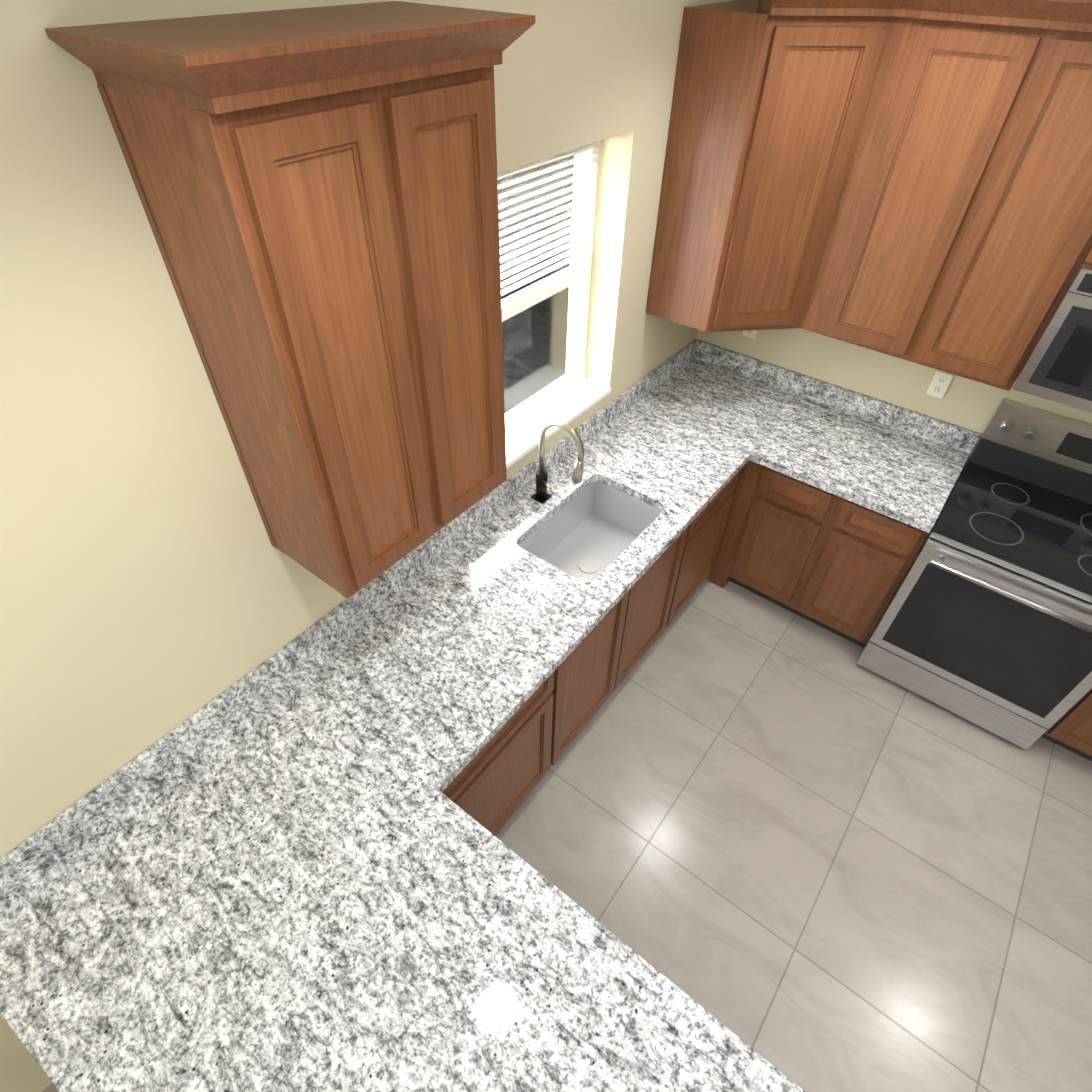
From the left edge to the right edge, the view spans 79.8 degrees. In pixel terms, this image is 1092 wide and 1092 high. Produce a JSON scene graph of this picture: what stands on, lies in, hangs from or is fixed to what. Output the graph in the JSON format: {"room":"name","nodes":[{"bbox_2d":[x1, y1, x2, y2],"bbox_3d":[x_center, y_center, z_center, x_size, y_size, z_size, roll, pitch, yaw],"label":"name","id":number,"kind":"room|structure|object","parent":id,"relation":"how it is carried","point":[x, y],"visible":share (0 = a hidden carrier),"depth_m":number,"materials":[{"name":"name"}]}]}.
{"room":"kitchen","nodes":[
{"label":"kitchen","id":0,"kind":"room"},
{"bbox_2d":[0,0,735,1091],"bbox_3d":[-1.261,0.282,1.449,0.250,2.840,6.500,29,50,26],"label":"wall","id":1,"kind":"structure","parent":0,"point":[154,584],"depth_m":1.48,"materials":[{"name":"paint"}]},
{"bbox_2d":[45,1,535,598],"bbox_3d":[-0.401,-0.495,1.509,0.384,1.125,0.720,29,50,26],"label":"upper cabinet","id":2,"kind":"object","parent":1,"relation":"attached to","point":[317,189],"visible":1,"depth_m":1.24,"materials":[{"name":"brown wood"}]},
{"bbox_2d":[0,339,699,899],"bbox_3d":[-0.285,-0.107,2.534,0.020,0.100,3.628,29,50,26],"label":"backsplash","id":3,"kind":"structure","parent":1,"relation":"attached to","point":[34,853],"depth_m":2.01,"materials":[{"name":"stone"}]},
{"bbox_2d":[497,140,611,468],"bbox_3d":[-0.074,-0.863,2.409,0.212,1.040,0.980,29,50,26],"label":"window","id":4,"kind":"structure","parent":1,"relation":"in","point":[573,393],"depth_m":2.51,"materials":[{"name":"white plastic"}]},
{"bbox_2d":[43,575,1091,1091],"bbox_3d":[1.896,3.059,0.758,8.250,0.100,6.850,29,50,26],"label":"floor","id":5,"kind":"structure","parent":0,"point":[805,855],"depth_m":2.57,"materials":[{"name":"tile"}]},
{"bbox_2d":[442,650,573,835],"bbox_3d":[-0.388,0.701,2.453,0.628,0.876,0.670,29,50,26],"label":"base cabinet","id":6,"kind":"object","parent":5,"relation":"on","point":[491,786],"depth_m":2.31,"materials":[{"name":"brown wood"}]},
{"bbox_2d":[566,572,645,748],"bbox_3d":[-0.078,0.426,2.746,0.628,0.876,0.585,29,50,26],"label":"base cabinet","id":7,"kind":"object","parent":5,"relation":"on","point":[602,658],"depth_m":2.64,"materials":[{"name":"brown wood"}]},
{"bbox_2d":[626,512,701,675],"bbox_3d":[0.212,0.169,3.021,0.628,0.876,0.585,29,50,26],"label":"base cabinet","id":8,"kind":"object","parent":5,"relation":"on","point":[664,582],"depth_m":2.92,"materials":[{"name":"brown wood"}]},
{"bbox_2d":[678,470,740,612],"bbox_3d":[0.499,-0.085,3.292,0.628,0.876,0.594,29,50,26],"label":"base cabinet","id":9,"kind":"object","parent":5,"relation":"on","point":[711,529],"depth_m":3.18,"materials":[{"name":"brown wood"}]},
{"bbox_2d":[709,459,967,646],"bbox_3d":[1.426,-0.099,3.329,0.836,0.875,0.629,29,50,26],"label":"base cabinet","id":10,"kind":"object","parent":5,"relation":"on","point":[837,565],"visible":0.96,"depth_m":3.09,"materials":[{"name":"brown wood"}]},
{"bbox_2d":[857,398,1091,749],"bbox_3d":[2.024,0.164,2.836,0.756,1.200,0.747,29,50,26],"label":"range","id":11,"kind":"object","parent":5,"relation":"on","point":[985,621],"visible":1,"depth_m":2.71,"materials":[{"name":"silver metal"}]},
{"bbox_2d":[1041,688,1091,761],"bbox_3d":[2.712,0.604,2.629,0.876,0.875,0.629,29,50,26],"label":"base cabinet","id":12,"kind":"object","parent":5,"relation":"on","point":[1070,729],"visible":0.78,"depth_m":2.76,"materials":[{"name":"brown wood"}]},
{"bbox_3d":[-0.333,1.339,1.789,1.838,0.875,0.756,29,50,26],"label":"base cabinet","id":13,"kind":"object","parent":5,"relation":"on","visible":0},
{"bbox_2d":[0,358,807,1091],"bbox_3d":[-0.035,0.084,2.443,0.660,0.040,3.636,29,50,26],"label":"countertop","id":14,"kind":"structure","parent":13,"relation":"on","point":[308,876],"depth_m":1.80,"materials":[{"name":"stone"}]},
{"bbox_2d":[531,420,584,503],"bbox_3d":[0.042,-0.306,2.529,0.228,0.404,0.086,29,50,26],"label":"faucet","id":15,"kind":"object","parent":14,"relation":"on","point":[541,495],"visible":1,"depth_m":2.50,"materials":[{"name":"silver metal"}]},
{"bbox_2d":[518,482,661,581],"bbox_3d":[0.184,0.014,2.698,0.396,0.204,0.606,29,50,26],"label":"sink","id":16,"kind":"object","parent":14,"relation":"in","point":[592,531],"visible":0.46,"depth_m":2.84,"materials":[{"name":"white ceramic"}]},
{"bbox_2d":[168,794,804,1091],"bbox_3d":[-0.078,1.227,1.252,1.288,0.040,0.970,29,50,26],"label":"countertop","id":17,"kind":"structure","parent":13,"relation":"on","point":[456,965],"depth_m":1.44,"materials":[{"name":"stone"}]},
{"bbox_2d":[755,398,969,532],"bbox_3d":[1.446,-0.411,2.994,0.782,0.040,0.655,29,50,26],"label":"countertop","id":18,"kind":"structure","parent":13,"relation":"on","point":[908,478],"depth_m":2.93,"materials":[{"name":"stone"}]},
{"bbox_2d":[696,328,1091,477],"bbox_3d":[3.951,0.200,1.662,8.250,2.840,0.200,29,50,26],"label":"wall","id":19,"kind":"structure","parent":0,"point":[973,405],"depth_m":3.07,"materials":[{"name":"paint"}]},
{"bbox_2d":[742,330,756,338],"bbox_3d":[1.043,-1.116,3.317,0.070,0.115,0.009,29,50,26],"label":"electrical outlet","id":20,"kind":"object","parent":19,"relation":"attached to","point":[750,333],"visible":0.35,"depth_m":3.34,"materials":[{"name":"beige plastic"}]},
{"bbox_2d":[645,0,899,331],"bbox_3d":[0.891,-1.478,2.579,0.657,1.145,0.657,29,50,26],"label":"upper cabinet","id":21,"kind":"object","parent":19,"relation":"attached to","point":[770,99],"visible":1,"depth_m":2.39,"materials":[{"name":"brown wood"}]},
{"bbox_2d":[696,340,981,452],"bbox_3d":[1.391,-0.769,3.264,1.412,0.100,0.020,29,50,26],"label":"backsplash","id":22,"kind":"structure","parent":19,"relation":"attached to","point":[925,426],"depth_m":3.21,"materials":[{"name":"stone"}]},
{"bbox_2d":[800,16,917,332],"bbox_3d":[2.201,-0.896,2.045,2.480,1.090,0.305,29,50,26],"label":"upper cabinet","id":23,"kind":"object","parent":19,"relation":"attached to","point":[899,38],"visible":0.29,"depth_m":2.40,"materials":[{"name":"brown wood"}]},
{"bbox_2d":[895,0,919,17],"bbox_3d":[1.238,-1.803,2.153,0.076,0.075,0.374,29,50,26],"label":"crown molding","id":24,"kind":"structure","parent":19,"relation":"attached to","point":[908,8],"depth_m":2.08,"materials":[{"name":"brown wood"}]},
{"bbox_2d":[926,370,953,398],"bbox_3d":[1.764,-0.722,2.925,0.070,0.115,0.009,29,50,26],"label":"electrical outlet","id":25,"kind":"object","parent":19,"relation":"attached to","point":[939,384],"visible":1,"depth_m":2.92,"materials":[{"name":"beige plastic"}]},
{"bbox_2d":[817,0,1091,390],"bbox_3d":[1.560,-1.236,2.343,0.762,1.145,0.374,29,50,26],"label":"upper cabinet","id":26,"kind":"object","parent":19,"relation":"attached to","point":[967,247],"visible":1,"depth_m":2.23,"materials":[{"name":"brown wood"}]},
{"bbox_2d":[1084,248,1091,263],"bbox_3d":[2.159,-1.136,1.774,0.862,0.820,0.409,29,50,26],"label":"upper cabinet","id":27,"kind":"object","parent":19,"relation":"attached to","point":[1088,259],"visible":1,"depth_m":2.13,"materials":[{"name":"brown wood"}]},
{"bbox_2d":[1012,262,1091,412],"bbox_3d":[2.131,-0.668,2.197,0.756,0.438,0.455,29,50,26],"label":"microwave","id":28,"kind":"object","parent":27,"relation":"attached to","point":[1057,367],"visible":0.96,"depth_m":2.26,"materials":[{"name":"silver metal"}]}
]}

